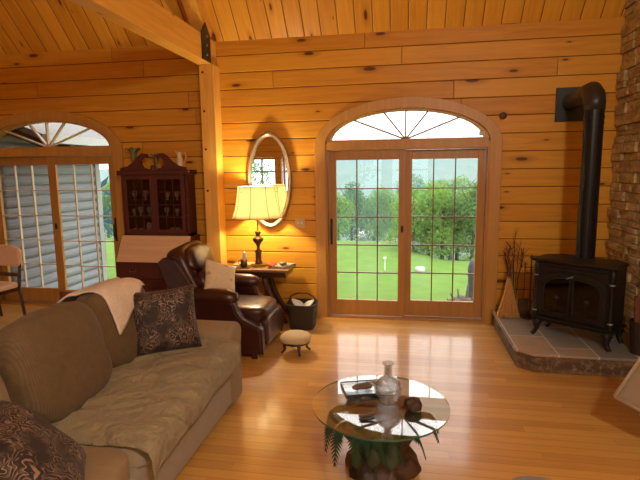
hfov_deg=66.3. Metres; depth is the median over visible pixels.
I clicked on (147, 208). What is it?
goblet
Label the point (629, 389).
cushion
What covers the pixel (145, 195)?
goblet
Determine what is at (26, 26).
ceiling
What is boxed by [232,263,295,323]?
side table
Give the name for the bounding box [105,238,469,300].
lawn
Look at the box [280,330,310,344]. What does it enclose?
cushion
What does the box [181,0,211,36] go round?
rafter
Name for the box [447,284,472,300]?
stump
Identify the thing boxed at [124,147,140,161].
vase
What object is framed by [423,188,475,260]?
tree
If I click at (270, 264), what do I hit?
cloth
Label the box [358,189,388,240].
tree
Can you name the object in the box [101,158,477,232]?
wooded hill
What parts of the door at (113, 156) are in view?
panel frame, casing, panel frame, handle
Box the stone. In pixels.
[468,259,473,297]
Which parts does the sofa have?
armrest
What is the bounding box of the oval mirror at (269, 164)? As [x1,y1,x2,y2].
[247,131,291,227]
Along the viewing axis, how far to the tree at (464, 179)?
20.56 m
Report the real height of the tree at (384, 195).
3.412 m
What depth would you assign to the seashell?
3.04 m
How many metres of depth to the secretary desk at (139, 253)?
6.11 m
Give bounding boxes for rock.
[415,266,424,271]
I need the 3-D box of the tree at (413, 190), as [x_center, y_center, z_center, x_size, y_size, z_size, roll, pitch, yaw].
[3.107,-0.424,13.849,1.554,2.460,1.539,-1,8,-5]
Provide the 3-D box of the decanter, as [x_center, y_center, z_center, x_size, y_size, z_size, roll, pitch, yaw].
[0.406,0.850,2.922,0.168,0.243,0.168,1,8,10]
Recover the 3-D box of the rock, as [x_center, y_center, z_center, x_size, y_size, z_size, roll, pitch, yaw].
[2.124,0.623,10.380,0.202,0.129,0.150,1,8,10]
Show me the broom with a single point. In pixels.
(508, 308)
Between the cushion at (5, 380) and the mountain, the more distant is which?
the mountain
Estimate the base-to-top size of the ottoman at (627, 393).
0.700 m
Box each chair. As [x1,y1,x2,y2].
[0,245,25,315]
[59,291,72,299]
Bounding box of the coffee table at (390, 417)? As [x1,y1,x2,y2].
[312,375,449,479]
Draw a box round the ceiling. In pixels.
[0,0,625,54]
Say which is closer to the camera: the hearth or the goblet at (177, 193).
the hearth
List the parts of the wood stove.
leg, door glass, door frame, plate, rail, plate, plate, door frame, door glass, leg, leg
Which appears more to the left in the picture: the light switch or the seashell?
the light switch
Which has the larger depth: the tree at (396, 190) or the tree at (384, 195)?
the tree at (396, 190)
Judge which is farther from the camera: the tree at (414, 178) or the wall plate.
the tree at (414, 178)
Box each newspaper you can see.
[291,298,302,305]
[303,299,313,305]
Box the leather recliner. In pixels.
[157,240,282,358]
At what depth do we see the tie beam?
4.61 m
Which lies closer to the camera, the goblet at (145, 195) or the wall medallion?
the wall medallion
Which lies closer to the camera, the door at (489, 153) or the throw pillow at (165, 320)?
the throw pillow at (165, 320)
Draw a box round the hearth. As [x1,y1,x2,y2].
[491,309,639,376]
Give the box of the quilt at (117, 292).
[56,277,144,334]
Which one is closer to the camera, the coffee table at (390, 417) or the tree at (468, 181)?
the coffee table at (390, 417)
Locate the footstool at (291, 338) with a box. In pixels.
[280,330,310,356]
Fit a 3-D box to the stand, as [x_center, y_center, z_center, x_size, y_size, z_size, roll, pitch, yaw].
[2.324,0.510,5.406,0.200,0.708,0.200,7,11,42]
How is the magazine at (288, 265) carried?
on the side table at (264, 272)
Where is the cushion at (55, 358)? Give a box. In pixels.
[0,301,111,423]
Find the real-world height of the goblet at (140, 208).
0.116 m
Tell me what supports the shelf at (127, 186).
attached to the secretary desk at (139, 253)
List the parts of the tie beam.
bracket plate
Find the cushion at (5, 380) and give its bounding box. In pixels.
[0,375,10,401]
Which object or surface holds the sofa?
on the floor
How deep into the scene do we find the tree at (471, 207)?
12.62 m
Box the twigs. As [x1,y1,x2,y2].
[499,229,524,297]
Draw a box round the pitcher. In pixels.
[175,151,186,166]
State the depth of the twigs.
5.61 m
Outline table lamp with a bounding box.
[232,186,281,267]
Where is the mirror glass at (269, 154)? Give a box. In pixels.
[252,137,286,222]
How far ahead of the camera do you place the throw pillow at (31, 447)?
1.94 m
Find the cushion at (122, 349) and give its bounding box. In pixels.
[75,287,144,367]
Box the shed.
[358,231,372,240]
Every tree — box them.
[101,185,111,222]
[102,181,111,237]
[102,187,113,237]
[337,192,355,240]
[339,181,380,240]
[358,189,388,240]
[364,184,398,240]
[385,192,442,252]
[386,181,412,237]
[388,174,456,257]
[411,179,472,259]
[411,182,448,255]
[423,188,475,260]
[433,174,475,259]
[438,181,476,260]
[450,181,474,260]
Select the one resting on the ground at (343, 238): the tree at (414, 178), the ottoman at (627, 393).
the tree at (414, 178)
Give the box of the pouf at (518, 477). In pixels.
[511,476,552,479]
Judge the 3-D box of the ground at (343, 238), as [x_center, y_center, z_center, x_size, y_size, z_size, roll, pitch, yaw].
[9.196,-0.637,52.335,320.000,9.196,74.600,1,8,10]
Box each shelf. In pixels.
[127,186,185,187]
[128,200,185,201]
[129,215,186,216]
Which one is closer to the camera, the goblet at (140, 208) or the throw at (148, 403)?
the throw at (148, 403)
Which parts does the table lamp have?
shade trim, lamp shade, stem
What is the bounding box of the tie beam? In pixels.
[70,0,215,64]
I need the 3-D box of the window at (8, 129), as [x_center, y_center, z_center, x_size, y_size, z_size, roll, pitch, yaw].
[-3.648,-1.417,6.567,1.981,0.380,0.120,1,8,10]
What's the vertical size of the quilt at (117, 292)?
0.470 m
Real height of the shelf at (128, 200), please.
0.014 m
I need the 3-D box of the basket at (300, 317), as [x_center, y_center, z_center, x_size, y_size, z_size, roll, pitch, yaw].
[-0.206,0.819,5.766,0.357,0.418,0.340,1,8,10]
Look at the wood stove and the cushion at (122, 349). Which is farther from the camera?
the wood stove
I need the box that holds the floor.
[0,304,639,479]
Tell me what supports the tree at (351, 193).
on the ground at (343, 238)
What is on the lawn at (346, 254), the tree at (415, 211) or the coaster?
the tree at (415, 211)
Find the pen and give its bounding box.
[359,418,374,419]
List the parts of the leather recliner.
backrest, armrest, armrest, footrest panel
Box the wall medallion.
[500,112,506,118]
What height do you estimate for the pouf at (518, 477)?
0.300 m
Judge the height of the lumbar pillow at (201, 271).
0.383 m
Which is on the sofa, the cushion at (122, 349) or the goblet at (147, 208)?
the cushion at (122, 349)
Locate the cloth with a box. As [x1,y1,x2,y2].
[267,262,276,267]
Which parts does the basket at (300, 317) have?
basket handle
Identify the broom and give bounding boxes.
[496,241,519,318]
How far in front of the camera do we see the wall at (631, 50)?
5.01 m
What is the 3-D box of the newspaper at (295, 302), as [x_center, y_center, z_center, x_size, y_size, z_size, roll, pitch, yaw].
[-0.253,0.752,5.745,0.168,0.125,0.160,-5,9,-29]
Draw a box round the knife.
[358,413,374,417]
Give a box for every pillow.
[0,400,85,479]
[133,284,201,355]
[185,243,214,270]
[197,267,205,287]
[204,258,235,291]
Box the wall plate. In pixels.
[554,87,583,121]
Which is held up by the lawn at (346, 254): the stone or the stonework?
the stone
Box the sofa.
[0,287,241,479]
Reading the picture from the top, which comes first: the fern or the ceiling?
the ceiling
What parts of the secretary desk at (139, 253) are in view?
door frame, drawer, drawer, cornice, door frame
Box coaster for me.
[236,266,251,268]
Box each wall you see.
[0,17,625,315]
[611,50,639,244]
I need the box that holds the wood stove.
[530,81,629,351]
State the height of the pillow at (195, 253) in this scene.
0.310 m
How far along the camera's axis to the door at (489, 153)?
5.87 m
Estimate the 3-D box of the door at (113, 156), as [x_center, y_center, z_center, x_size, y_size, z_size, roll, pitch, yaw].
[-3.631,-0.403,6.733,2.247,2.655,0.235,1,8,10]
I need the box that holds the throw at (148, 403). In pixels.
[51,339,240,479]
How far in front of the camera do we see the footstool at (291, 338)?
4.87 m
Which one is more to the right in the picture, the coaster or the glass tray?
the glass tray
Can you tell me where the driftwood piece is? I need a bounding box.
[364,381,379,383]
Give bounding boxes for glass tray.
[340,379,393,398]
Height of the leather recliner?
1.097 m
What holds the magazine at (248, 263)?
on the side table at (264, 272)
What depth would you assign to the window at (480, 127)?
5.71 m
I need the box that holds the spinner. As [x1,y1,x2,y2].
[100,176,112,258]
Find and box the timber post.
[199,64,226,264]
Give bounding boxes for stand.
[518,255,534,319]
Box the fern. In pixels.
[323,392,439,471]
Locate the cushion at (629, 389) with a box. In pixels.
[618,363,639,413]
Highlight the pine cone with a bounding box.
[404,396,421,411]
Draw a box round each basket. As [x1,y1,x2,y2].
[286,292,317,330]
[629,296,639,355]
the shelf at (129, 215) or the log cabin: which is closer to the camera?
the shelf at (129, 215)
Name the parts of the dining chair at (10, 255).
seat, rail, seat frame, backrest, leg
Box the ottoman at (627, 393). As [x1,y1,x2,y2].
[613,357,639,417]
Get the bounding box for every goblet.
[138,206,142,215]
[143,190,147,199]
[146,207,150,215]
[174,191,179,199]
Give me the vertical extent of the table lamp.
0.964 m
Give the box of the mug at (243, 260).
[238,251,246,267]
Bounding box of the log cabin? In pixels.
[0,123,108,289]
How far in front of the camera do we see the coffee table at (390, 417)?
2.87 m
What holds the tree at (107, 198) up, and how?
on the lawn at (346, 254)
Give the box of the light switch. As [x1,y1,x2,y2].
[295,218,304,227]
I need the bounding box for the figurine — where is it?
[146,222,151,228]
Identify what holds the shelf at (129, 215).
attached to the secretary desk at (139, 253)
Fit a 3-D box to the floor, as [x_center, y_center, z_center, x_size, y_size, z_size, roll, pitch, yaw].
[-2.667,1.644,2.100,10.460,0.120,9.550,1,8,10]
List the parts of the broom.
handle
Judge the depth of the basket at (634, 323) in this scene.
4.30 m
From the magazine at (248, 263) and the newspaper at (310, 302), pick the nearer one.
the newspaper at (310, 302)
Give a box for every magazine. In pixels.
[233,262,254,265]
[272,262,294,268]
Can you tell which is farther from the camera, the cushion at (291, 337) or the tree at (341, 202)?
the tree at (341, 202)
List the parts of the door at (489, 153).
handle, panel frame, panel frame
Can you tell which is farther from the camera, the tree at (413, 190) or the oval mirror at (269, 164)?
the tree at (413, 190)
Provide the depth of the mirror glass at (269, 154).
6.01 m
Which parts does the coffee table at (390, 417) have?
support knob, support knob, glass, support knob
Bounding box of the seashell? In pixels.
[352,382,371,389]
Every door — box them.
[0,110,124,305]
[315,97,501,323]
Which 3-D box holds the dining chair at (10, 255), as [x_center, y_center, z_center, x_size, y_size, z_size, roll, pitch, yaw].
[-4.037,0.560,6.056,0.460,0.951,0.495,2,8,18]
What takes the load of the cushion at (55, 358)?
on the sofa
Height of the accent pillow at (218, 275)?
0.410 m
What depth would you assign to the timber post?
5.97 m
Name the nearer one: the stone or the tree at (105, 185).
the stone
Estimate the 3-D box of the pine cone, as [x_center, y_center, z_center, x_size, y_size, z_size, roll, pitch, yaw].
[0.541,0.947,2.832,0.104,0.078,0.092,4,9,30]
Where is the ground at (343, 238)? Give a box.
[105,230,474,260]
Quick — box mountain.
[100,148,478,178]
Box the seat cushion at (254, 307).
[237,294,276,321]
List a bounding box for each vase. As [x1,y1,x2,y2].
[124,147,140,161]
[150,153,158,168]
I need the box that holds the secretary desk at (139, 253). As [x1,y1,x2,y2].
[116,153,199,291]
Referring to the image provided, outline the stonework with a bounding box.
[605,0,639,335]
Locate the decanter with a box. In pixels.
[374,361,401,403]
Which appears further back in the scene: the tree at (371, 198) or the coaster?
the tree at (371, 198)
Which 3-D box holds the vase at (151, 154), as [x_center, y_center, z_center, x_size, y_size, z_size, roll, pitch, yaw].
[-2.046,-0.983,6.140,0.141,0.207,0.147,1,8,10]
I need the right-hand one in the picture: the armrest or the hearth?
the hearth
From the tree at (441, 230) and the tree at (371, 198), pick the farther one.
the tree at (371, 198)
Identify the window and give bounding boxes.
[0,120,111,148]
[326,108,489,142]
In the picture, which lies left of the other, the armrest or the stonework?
the armrest
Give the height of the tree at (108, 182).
2.562 m

